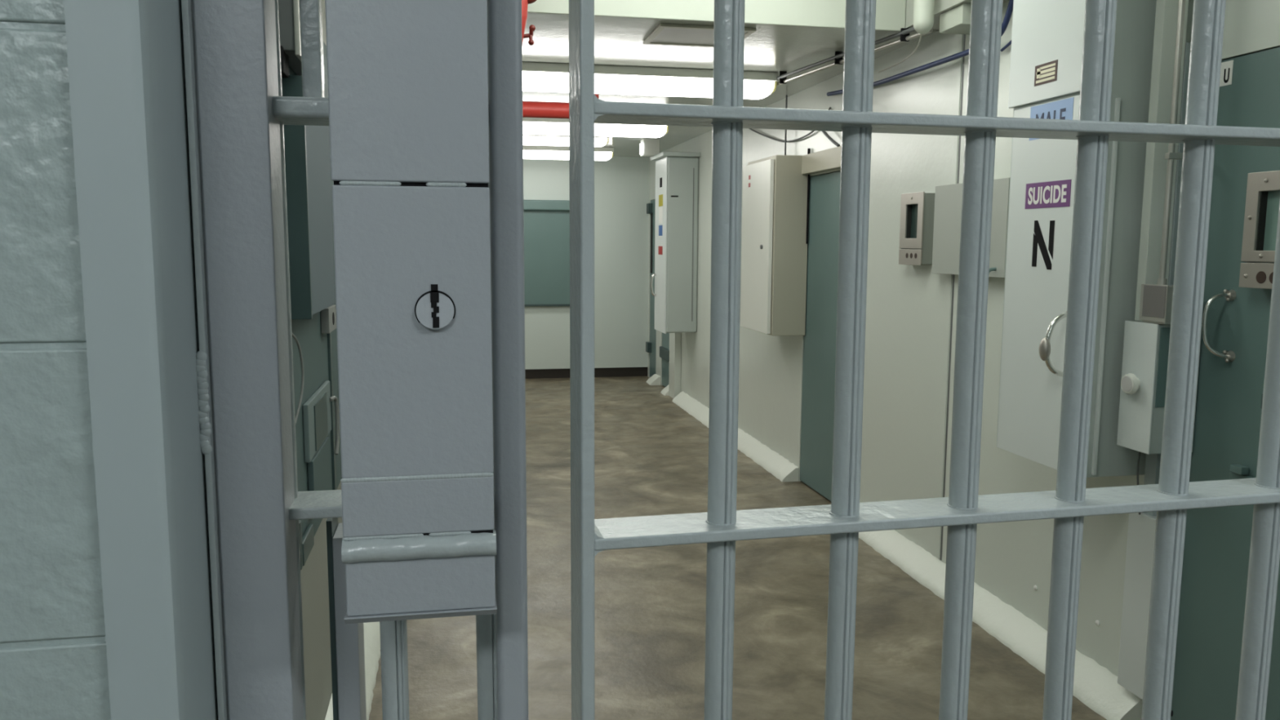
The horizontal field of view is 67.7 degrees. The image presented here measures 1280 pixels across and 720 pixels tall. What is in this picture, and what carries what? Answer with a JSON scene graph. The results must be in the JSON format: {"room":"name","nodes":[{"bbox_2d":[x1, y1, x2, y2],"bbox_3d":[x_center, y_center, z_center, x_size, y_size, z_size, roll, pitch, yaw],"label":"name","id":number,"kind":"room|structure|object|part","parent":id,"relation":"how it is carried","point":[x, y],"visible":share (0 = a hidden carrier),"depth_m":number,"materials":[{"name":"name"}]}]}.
{"room":"prison interior","nodes":[
{"label":"prison interior","id":0,"kind":"room"},
{"bbox_2d":[0,0,111,719],"bbox_3d":[-1.493,0.129,0.526,2.262,2.800,0.162,-1,7,-11],"label":"wall","id":1,"kind":"structure","parent":0,"point":[54,664],"depth_m":0.64,"materials":[{"name":"grey paint"}]},
{"bbox_2d":[63,0,217,719],"bbox_3d":[-0.362,0.398,0.764,0.047,2.220,0.150,-1,7,-11],"label":"trim","id":2,"kind":"structure","parent":1,"relation":"attached to","point":[126,58],"depth_m":0.65,"materials":[{"name":"grey paint"}]},
{"bbox_2d":[300,0,342,719],"bbox_3d":[-1.620,-0.624,5.837,0.100,3.000,10.420,-1,7,-11],"label":"wall","id":3,"kind":"structure","parent":0,"point":[314,573],"depth_m":2.90,"materials":[{"name":"grey paint"}]},
{"bbox_2d":[288,41,342,537],"bbox_3d":[-0.995,-0.278,2.979,0.037,1.455,2.150,-1,7,-11],"label":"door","id":4,"kind":"structure","parent":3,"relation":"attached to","point":[318,350],"depth_m":2.72,"materials":[{"name":"grey"}]},
{"bbox_2d":[292,333,304,424],"bbox_3d":[-0.833,0.046,2.313,0.012,0.240,0.095,0,7,-4],"label":"handle","id":5,"kind":"object","parent":4,"relation":"attached to","point":[293,335],"visible":0.89,"depth_m":2.34,"materials":[{"name":"grey metal"}]},
{"bbox_2d":[278,0,324,77],"bbox_3d":[-0.842,-0.797,2.355,0.061,0.240,0.420,-1,7,-11],"label":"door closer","id":6,"kind":"structure","parent":4,"relation":"attached to","point":[288,10],"depth_m":2.16,"materials":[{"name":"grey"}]},
{"bbox_2d":[298,520,314,569],"bbox_3d":[-0.861,0.450,2.454,0.013,0.120,0.200,-1,7,-11],"label":"box","id":7,"kind":"object","parent":4,"relation":"hanging from","point":[307,541],"visible":0.63,"depth_m":2.43,"materials":[{"name":"grey metal"}]},
{"bbox_2d":[281,75,335,319],"bbox_3d":[-0.875,-0.417,2.541,0.052,0.580,0.515,-1,7,-11],"label":"cabinet","id":8,"kind":"object","parent":4,"relation":"attached to","point":[307,148],"visible":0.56,"depth_m":2.33,"materials":[{"name":"grey metal"}]},
{"bbox_3d":[-0.828,-0.387,2.298,0.052,0.580,0.015,-1,7,-11],"label":"plate","id":9,"kind":"part","parent":8,"relation":"part of","materials":[{"name":"grey"}]},
{"bbox_2d":[302,380,339,491],"bbox_3d":[-0.909,0.245,2.741,0.037,0.315,0.467,-1,7,-11],"label":"box","id":10,"kind":"object","parent":4,"relation":"attached to","point":[317,415],"visible":0.97,"depth_m":2.67,"materials":[{"name":"grey metal"}]},
{"bbox_3d":[-0.918,0.167,2.721,0.014,0.155,0.450,-1,7,-11],"label":"frame","id":11,"kind":"part","parent":10,"relation":"part of","materials":[{"name":"grey metal"}]},
{"bbox_3d":[-0.938,0.201,2.943,0.024,0.181,0.050,1,7,6],"label":"lever","id":12,"kind":"part","parent":10,"relation":"part of","materials":[{"name":"grey"}]},
{"bbox_3d":[-0.984,-0.272,2.997,0.010,1.400,0.040,-1,7,-11],"label":"edge trim","id":13,"kind":"part","parent":4,"relation":"part of","materials":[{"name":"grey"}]},
{"bbox_2d":[320,304,336,333],"bbox_3d":[-0.961,-0.128,2.948,0.025,0.075,0.180,-1,7,-11],"label":"junction box","id":14,"kind":"object","parent":3,"relation":"attached to","point":[328,315],"visible":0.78,"depth_m":2.87,"materials":[{"name":"grey metal"}]},
{"bbox_2d":[324,622,380,719],"bbox_3d":[-1.544,0.792,6.161,0.117,0.110,9.800,-1,7,-11],"label":"baseboard","id":15,"kind":"structure","parent":3,"relation":"attached to","point":[371,629],"depth_m":3.56,"materials":[{"name":"white paint"}]},
{"bbox_2d":[523,156,648,369],"bbox_3d":[-1.227,-1.131,11.146,2.690,2.485,0.100,-1,7,-11],"label":"wall","id":16,"kind":"structure","parent":0,"point":[621,184],"depth_m":11.25,"materials":[{"name":"white paint"}]},
{"bbox_2d":[523,200,569,306],"bbox_3d":[-1.252,-1.232,11.030,1.180,1.225,0.089,-1,7,-11],"label":"roller shutter","id":17,"kind":"object","parent":16,"relation":"attached to","point":[546,222],"visible":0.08,"depth_m":11.08,"materials":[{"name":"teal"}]},
{"bbox_3d":[-1.259,-0.639,11.123,1.160,0.025,0.049,-1,7,-11],"label":"rail","id":18,"kind":"part","parent":17,"relation":"part of","materials":[{"name":"grey"}]},
{"bbox_2d":[524,367,647,378],"bbox_3d":[-1.236,0.159,11.314,2.690,0.115,0.080,-1,7,-11],"label":"baseboard","id":19,"kind":"structure","parent":16,"relation":"attached to","point":[611,371],"depth_m":11.41,"materials":[{"name":"black rubber"}]},
{"bbox_2d":[527,0,906,31],"bbox_3d":[0.005,-1.718,4.192,2.510,0.412,0.013,-1,7,-11],"label":"ceiling","id":20,"kind":"structure","parent":0,"point":[890,14],"depth_m":4.31,"materials":[{"name":"grey paint"}]},
{"bbox_2d":[522,8,939,157],"bbox_3d":[-0.549,-2.197,7.615,2.930,0.500,6.980,-1,7,-11],"label":"ceiling","id":21,"kind":"structure","parent":0,"point":[618,41],"depth_m":5.05,"materials":[{"name":"grey paint"}]},
{"bbox_2d":[522,62,568,93],"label":"tube light","id":22,"kind":"object","parent":21,"relation":"attached to","point":[536,76],"depth_m":5.36,"materials":[{"name":"white plastic"}]},
{"bbox_2d":[522,117,568,135],"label":"tube light","id":23,"kind":"object","parent":21,"relation":"attached to","point":[544,126],"depth_m":7.59,"materials":[{"name":"white plastic"}]},
{"bbox_2d":[522,93,599,118],"bbox_3d":[-0.922,-1.637,5.981,1.341,0.215,0.102,-1,7,-11],"label":"pipe","id":24,"kind":"object","parent":21,"relation":"attached to","point":[530,108],"visible":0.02,"depth_m":6.01,"materials":[{"name":"red metal"}]},
{"bbox_2d":[523,134,608,146],"bbox_3d":[-1.188,-2.018,8.657,1.800,0.115,0.250,-1,7,-11],"label":"tube light","id":25,"kind":"object","parent":21,"relation":"attached to","point":[528,140],"visible":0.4,"depth_m":8.63,"materials":[{"name":"white plastic"}]},
{"bbox_2d":[523,145,613,160],"bbox_3d":[-1.311,-2.174,9.969,2.060,0.127,0.250,-1,7,-11],"label":"tube light","id":26,"kind":"object","parent":21,"relation":"attached to","point":[530,152],"visible":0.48,"depth_m":9.94,"materials":[{"name":"white plastic"}]},
{"bbox_2d":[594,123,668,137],"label":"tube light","id":27,"kind":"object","parent":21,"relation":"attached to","point":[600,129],"depth_m":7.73,"materials":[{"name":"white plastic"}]},
{"bbox_2d":[639,138,659,156],"bbox_3d":[0.088,-2.065,9.274,0.178,0.159,0.160,-1,7,-11],"label":"sign","id":28,"kind":"object","parent":21,"relation":"attached to","point":[648,147],"visible":0.9,"depth_m":9.21,"materials":[{"name":"white plastic"}]},
{"bbox_2d":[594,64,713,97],"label":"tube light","id":29,"kind":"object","parent":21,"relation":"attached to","point":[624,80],"depth_m":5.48,"materials":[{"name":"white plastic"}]},
{"bbox_2d":[643,22,755,47],"bbox_3d":[0.279,-1.564,4.606,0.460,0.014,0.410,-1,7,-11],"label":"ceiling hatch","id":30,"kind":"object","parent":21,"relation":"attached to","point":[673,34],"visible":0.77,"depth_m":4.57,"materials":[{"name":"beige metal"}]},
{"bbox_3d":[0.279,-1.566,4.606,0.400,0.010,0.350,-1,7,-11],"label":"panel","id":31,"kind":"part","parent":30,"relation":"part of","materials":[{"name":"silver metal"}]},
{"bbox_2d":[743,71,777,99],"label":"tube light","id":32,"kind":"object","parent":21,"relation":"attached to","point":[757,85],"depth_m":5.59,"materials":[{"name":"white plastic"}]},
{"bbox_2d":[776,26,933,85],"bbox_3d":[1.040,-1.579,4.994,0.044,0.070,1.541,-2,7,-19],"label":"conduit","id":33,"kind":"object","parent":21,"relation":"attached to","point":[904,35],"visible":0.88,"depth_m":4.99,"materials":[{"name":"grey metal"}]},
{"bbox_2d":[368,376,1106,719],"bbox_3d":[-0.586,1.141,4.224,5.600,0.100,14.580,-1,7,-11],"label":"floor","id":34,"kind":"structure","parent":0,"point":[651,455],"depth_m":4.11,"materials":[{"name":"concrete"}]},
{"bbox_2d":[181,0,528,719],"bbox_3d":[-0.232,0.396,0.868,0.251,2.200,0.137,-1,7,-11],"label":"frame","id":35,"kind":"object","parent":34,"relation":"on","point":[237,111],"visible":0.7,"depth_m":0.76,"materials":[{"name":"grey paint"}]},
{"bbox_3d":[-0.314,0.402,0.815,0.050,2.200,0.050,-1,7,-11],"label":"plate","id":36,"kind":"part","parent":35,"relation":"part of","materials":[{"name":"grey paint"}]},
{"bbox_2d":[324,0,497,624],"bbox_3d":[-0.170,-0.222,0.705,0.112,0.834,0.088,-1,7,-11],"label":"housing","id":37,"kind":"object","parent":35,"relation":"attached to","point":[407,80],"visible":1,"depth_m":0.69,"materials":[{"name":"grey paint"}]},
{"bbox_3d":[-0.112,0.399,0.850,0.026,2.200,0.028,-1,7,-11],"label":"post","id":38,"kind":"part","parent":35,"relation":"part of","materials":[{"name":"grey metal"}]},
{"bbox_2d":[568,0,1279,719],"bbox_3d":[0.413,0.402,0.967,0.967,2.110,0.060,-1,7,-13],"label":"gate","id":39,"kind":"object","parent":35,"relation":"attached to","point":[722,525],"visible":1,"depth_m":0.87,"materials":[{"name":"grey metal"}]},
{"bbox_2d":[647,0,1279,676],"bbox_3d":[1.145,-0.671,6.337,0.140,3.000,10.480,-1,7,-11],"label":"wall","id":40,"kind":"structure","parent":0,"point":[905,304],"depth_m":4.78,"materials":[{"name":"white paint"}]},
{"bbox_2d":[645,199,656,377],"bbox_3d":[0.153,-0.816,11.134,0.095,2.084,0.392,-1,7,-11],"label":"door","id":41,"kind":"structure","parent":40,"relation":"in","point":[651,347],"depth_m":11.15,"materials":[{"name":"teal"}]},
{"bbox_2d":[646,373,660,385],"bbox_3d":[0.152,0.222,10.909,0.116,0.101,0.250,-1,7,-11],"label":"baseboard","id":42,"kind":"structure","parent":40,"relation":"attached to","point":[655,380],"depth_m":10.81,"materials":[{"name":"white paint"}]},
{"bbox_2d":[659,332,669,386],"bbox_3d":[0.302,-0.701,10.408,0.080,2.034,0.492,-1,7,-11],"label":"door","id":43,"kind":"structure","parent":40,"relation":"in","point":[664,348],"depth_m":10.52,"materials":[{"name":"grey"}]},
{"bbox_2d":[660,385,668,395],"bbox_3d":[0.296,0.315,10.163,0.116,0.102,0.180,-1,7,-11],"label":"baseboard","id":44,"kind":"structure","parent":40,"relation":"attached to","point":[664,392],"depth_m":10.14,"materials":[{"name":"white paint"}]},
{"bbox_2d":[649,151,700,333],"bbox_3d":[0.323,-1.121,9.211,0.373,1.697,0.580,-1,7,-11],"label":"housing","id":45,"kind":"object","parent":40,"relation":"attached to","point":[677,173],"visible":1,"depth_m":9.01,"materials":[{"name":"grey metal"}]},
{"bbox_3d":[0.130,-0.744,9.425,0.060,0.223,0.024,-1,7,-11],"label":"pull handle","id":46,"kind":"part","parent":45,"relation":"part of","materials":[{"name":"silver metal"}]},
{"bbox_2d":[668,333,681,398],"bbox_3d":[0.368,-0.750,9.819,0.069,2.300,0.260,-1,7,-11],"label":"trim","id":47,"kind":"structure","parent":40,"relation":"attached to","point":[675,339],"depth_m":9.81,"materials":[{"name":"white paint"}]},
{"bbox_2d":[672,391,798,482],"bbox_3d":[0.700,0.572,8.082,0.117,0.102,3.350,-1,7,-11],"label":"baseboard","id":48,"kind":"structure","parent":40,"relation":"attached to","point":[769,460],"depth_m":7.19,"materials":[{"name":"white paint"}]},
{"bbox_2d":[740,148,810,335],"bbox_3d":[0.904,-0.797,6.487,0.269,1.210,0.636,-1,7,-11],"label":"electrical box","id":49,"kind":"object","parent":40,"relation":"attached to","point":[775,207],"visible":0.91,"depth_m":6.24,"materials":[{"name":"beige metal"}]},
{"bbox_3d":[0.791,-0.767,6.487,0.026,1.130,0.600,-1,7,-11],"label":"cabinet door","id":50,"kind":"part","parent":49,"relation":"part of","materials":[{"name":"white metal"}]},
{"bbox_2d":[784,94,787,155],"bbox_3d":[0.990,-1.577,6.472,0.012,0.433,0.012,-1,7,-11],"label":"conduit","id":51,"kind":"object","parent":49,"relation":"attached to","point":[786,98],"visible":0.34,"depth_m":6.47,"materials":[{"name":"grey metal"}]},
{"bbox_3d":[1.086,-1.059,6.171,0.016,0.610,0.014,-1,7,-11],"label":"hinge rod","id":52,"kind":"part","parent":49,"relation":"part of","materials":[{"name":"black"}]},
{"bbox_2d":[748,106,831,142],"bbox_3d":[0.979,-1.641,6.657,0.022,0.286,1.806,-1,7,-11],"label":"cable","id":53,"kind":"object","parent":40,"relation":"attached to","point":[829,108],"visible":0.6,"depth_m":6.57,"materials":[{"name":"grey plastic"}]},
{"bbox_2d":[800,171,840,501],"bbox_3d":[1.184,-0.142,5.956,0.046,2.019,0.787,-1,7,-11],"label":"door","id":54,"kind":"structure","parent":40,"relation":"in","point":[820,337],"depth_m":6.04,"materials":[{"name":"teal metal"}]},
{"bbox_2d":[801,146,841,174],"bbox_3d":[1.137,-1.216,5.806,0.054,0.120,0.820,-1,7,-11],"label":"trim","id":55,"kind":"structure","parent":40,"relation":"attached to","point":[829,159],"depth_m":5.81,"materials":[{"name":"beige metal"}]},
{"bbox_2d":[821,130,839,146],"bbox_3d":[1.133,-1.367,5.757,0.020,0.194,0.368,-1,7,-10],"label":"cable","id":56,"kind":"object","parent":40,"relation":"attached to","point":[824,132],"visible":0.59,"depth_m":5.70,"materials":[{"name":"grey plastic"}]},
{"bbox_2d":[898,191,934,265],"bbox_3d":[1.356,-0.643,4.678,0.070,0.350,0.235,-1,7,-11],"label":"intercom","id":57,"kind":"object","parent":40,"relation":"in","point":[917,209],"depth_m":4.62,"materials":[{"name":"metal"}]},
{"bbox_3d":[1.329,-0.506,4.689,0.006,0.076,0.235,-1,7,-11],"label":"speaker plate","id":58,"kind":"part","parent":57,"relation":"part of","materials":[{"name":"silver metal"}]},
{"bbox_2d":[826,0,1013,96],"bbox_3d":[1.309,-1.493,4.777,0.042,0.178,2.027,-1,7,-10],"label":"cable bundle","id":59,"kind":"object","parent":40,"relation":"attached to","point":[1010,7],"visible":0.66,"depth_m":4.40,"materials":[{"name":"blue"}]},
{"bbox_2d":[934,34,969,563],"bbox_3d":[1.448,-0.257,4.408,0.006,2.450,0.135,-1,7,-11],"label":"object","id":60,"kind":"structure","parent":40,"relation":"attached to","point":[960,37],"depth_m":4.44,"materials":[{"name":"white paint"}]},
{"bbox_2d":[940,34,965,560],"bbox_3d":[1.448,-0.258,4.416,0.002,2.450,0.014,-1,7,-11],"label":"trim","id":61,"kind":"structure","parent":40,"relation":"attached to","point":[964,35],"depth_m":4.44,"materials":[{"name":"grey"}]},
{"bbox_2d":[931,177,1009,277],"bbox_3d":[1.433,-0.549,4.170,0.100,0.452,0.608,-1,7,-11],"label":"box","id":62,"kind":"object","parent":40,"relation":"attached to","point":[948,197],"visible":0.56,"depth_m":4.26,"materials":[{"name":"grey paint"}]},
{"bbox_2d":[858,529,1142,719],"bbox_3d":[1.409,1.024,4.428,0.117,0.102,2.530,-1,7,-11],"label":"baseboard","id":63,"kind":"structure","parent":40,"relation":"attached to","point":[1095,686],"depth_m":3.86,"materials":[{"name":"white paint"}]},
{"bbox_2d":[1000,40,1011,51],"bbox_3d":[1.520,-1.358,3.830,0.012,0.189,0.227,-1,7,-11],"label":"cable","id":64,"kind":"object","parent":40,"relation":"attached to","point":[1009,43],"visible":0.28,"depth_m":3.91,"materials":[{"name":"blue plastic"}]},
{"bbox_2d":[1045,469,1057,630],"bbox_3d":[1.605,0.666,3.670,0.007,0.800,0.065,-1,7,-11],"label":"trim","id":65,"kind":"structure","parent":40,"relation":"attached to","point":[1055,470],"depth_m":3.71,"materials":[{"name":"white paint"}]},
{"bbox_2d":[995,0,1156,477],"bbox_3d":[1.470,-0.513,3.280,0.360,1.755,0.514,-1,7,-11],"label":"housing","id":66,"kind":"object","parent":40,"relation":"attached to","point":[1047,35],"visible":0.74,"depth_m":3.20,"materials":[{"name":"grey metal"}]},
{"bbox_3d":[1.338,-0.035,3.151,0.034,0.078,0.041,-1,7,-11],"label":"grip plate","id":67,"kind":"part","parent":66,"relation":"part of","materials":[{"name":"silver metal"}]},
{"bbox_3d":[1.379,-0.975,3.241,0.001,0.068,0.126,-1,7,-11],"label":"notice plate","id":68,"kind":"part","parent":66,"relation":"part of","materials":[{"name":"brown"}]},
{"bbox_3d":[1.378,-0.051,3.157,0.087,0.216,0.017,-1,7,-11],"label":"grab handle","id":69,"kind":"part","parent":66,"relation":"part of","materials":[{"name":"silver metal"}]},
{"bbox_2d":[1095,620,1099,626],"bbox_3d":[1.655,0.951,3.449,0.012,0.020,0.020,-1,7,-11],"label":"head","id":70,"kind":"object","parent":40,"relation":"attached to","point":[1097,622],"visible":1,"depth_m":3.44},
{"bbox_2d":[1117,512,1156,700],"bbox_3d":[1.679,0.812,3.162,0.059,0.615,0.152,-1,7,-11],"label":"trim","id":71,"kind":"structure","parent":40,"relation":"attached to","point":[1141,528],"depth_m":3.17,"materials":[{"name":"white paint"}]},
{"bbox_2d":[1116,320,1201,454],"bbox_3d":[1.625,0.082,3.013,0.194,0.405,0.146,-1,7,-11],"label":"box","id":72,"kind":"object","parent":40,"relation":"attached to","point":[1145,344],"visible":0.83,"depth_m":2.97,"materials":[{"name":"grey metal"}]},
{"bbox_3d":[1.546,0.075,3.000,0.032,0.066,0.066,-1,7,-11],"label":"knob","id":73,"kind":"part","parent":72,"relation":"part of","materials":[{"name":"white plastic"}]},
{"bbox_2d":[1136,451,1140,515],"bbox_3d":[1.623,0.392,3.096,0.028,0.230,0.008,-2,8,-21],"label":"wire","id":74,"kind":"object","parent":72,"relation":"hanging from","point":[1139,453],"visible":0.5,"depth_m":3.08,"materials":[{"name":"grey"}]},
{"bbox_2d":[1138,284,1173,324],"bbox_3d":[1.621,-0.172,2.930,0.106,0.119,0.112,-1,7,-11],"label":"junction box","id":75,"kind":"object","parent":72,"relation":"on","point":[1156,300],"visible":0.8,"depth_m":2.90,"materials":[{"name":"grey metal"}]},
{"bbox_3d":[1.571,-0.179,2.915,0.002,0.096,0.094,-1,7,-11],"label":"plate","id":76,"kind":"part","parent":75,"relation":"part of","materials":[{"name":"silver metal"}]},
{"bbox_2d":[1156,0,1185,284],"bbox_3d":[1.642,-0.787,2.874,0.095,1.122,0.026,-1,7,-11],"label":"conduit","id":77,"kind":"object","parent":75,"relation":"attached to","point":[1171,156],"visible":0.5,"depth_m":2.88,"materials":[{"name":"grey metal"}]},
{"bbox_3d":[1.658,0.022,2.939,0.138,0.247,0.004,-1,7,-11],"label":"plate","id":78,"kind":"part","parent":72,"relation":"part of","materials":[{"name":"teal metal"}]},
{"bbox_2d":[1134,0,1188,320],"bbox_3d":[1.629,-0.739,2.966,0.084,1.237,0.038,-1,7,-11],"label":"conduit","id":79,"kind":"object","parent":40,"relation":"attached to","point":[1166,11],"visible":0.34,"depth_m":2.96,"materials":[{"name":"grey metal"}]},
{"bbox_2d":[1143,42,1191,515],"bbox_3d":[1.690,-0.234,3.043,0.044,1.500,0.052,-1,7,-11],"label":"trim","id":80,"kind":"structure","parent":40,"relation":"attached to","point":[1153,461],"depth_m":2.99,"materials":[{"name":"grey paint"}]},
{"bbox_2d":[1170,47,1279,719],"bbox_3d":[1.791,0.211,2.613,0.126,2.139,0.917,-1,7,-11],"label":"door","id":81,"kind":"structure","parent":40,"relation":"in","point":[1245,199],"depth_m":2.84,"materials":[{"name":"teal metal"}]},
{"bbox_3d":[1.718,-0.102,2.836,0.081,0.197,0.030,0,7,1],"label":"pull handle","id":82,"kind":"part","parent":81,"relation":"part of","materials":[{"name":"silver metal"}]},
{"bbox_3d":[1.750,-0.011,2.839,0.022,0.036,0.034,-1,7,-11],"label":"handle mount","id":83,"kind":"part","parent":81,"relation":"part of","materials":[{"name":"silver metal"}]},
{"bbox_3d":[1.748,-0.192,2.832,0.022,0.036,0.034,-1,7,-11],"label":"handle mount","id":84,"kind":"part","parent":81,"relation":"part of","materials":[{"name":"silver metal"}]},
{"bbox_3d":[1.745,-0.227,2.596,0.006,0.070,0.275,-1,7,-11],"label":"speaker plate","id":85,"kind":"part","parent":81,"relation":"part of","materials":[{"name":"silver metal"}]},
{"bbox_3d":[0.439,-1.766,2.506,2.930,0.100,3.424,-1,7,-11],"label":"ceiling","id":86,"kind":"structure","parent":0,"visible":0},
{"bbox_2d":[521,0,536,45],"bbox_3d":[-0.465,-1.550,3.822,0.154,0.640,0.096,-1,7,-11],"label":"valve","id":87,"kind":"object","parent":86,"relation":"hanging from","point":[525,3],"visible":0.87,"depth_m":3.83,"materials":[{"name":"red paint"}]},
{"bbox_2d":[527,0,536,4],"bbox_3d":[-0.443,-1.480,3.836,0.109,0.092,0.048,-1,7,-11],"label":"outlet","id":88,"kind":"object","parent":87,"relation":"attached to","point":[529,2],"depth_m":3.83,"materials":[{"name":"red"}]},
{"bbox_2d":[912,0,934,33],"bbox_3d":[1.223,-1.655,4.086,0.086,0.496,0.086,-1,7,-11],"label":"fitting","id":89,"kind":"object","parent":86,"relation":"hanging from","point":[923,10],"visible":1,"depth_m":4.07,"materials":[{"name":"grey paint"}]},
{"bbox_2d":[878,33,922,72],"bbox_3d":[1.268,-1.470,4.600,0.050,0.038,0.830,0,7,1],"label":"cable","id":90,"kind":"object","parent":89,"relation":"attached to","point":[921,35],"visible":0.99,"depth_m":4.61,"materials":[{"name":"grey plastic"}]},
{"bbox_2d":[905,0,1008,30],"bbox_3d":[1.642,-1.546,2.813,0.180,0.400,3.334,-1,7,-11],"label":"ceiling","id":91,"kind":"structure","parent":86,"relation":"attached to","point":[941,6],"depth_m":4.17,"materials":[{"name":"grey paint"}]},
{"bbox_2d":[939,3,971,34],"bbox_3d":[1.404,-1.459,4.090,0.160,0.084,0.207,-1,7,-11],"label":"junction box","id":92,"kind":"object","parent":91,"relation":"attached to","point":[957,20],"visible":0.55,"depth_m":4.07,"materials":[{"name":"grey paint"}]}
]}

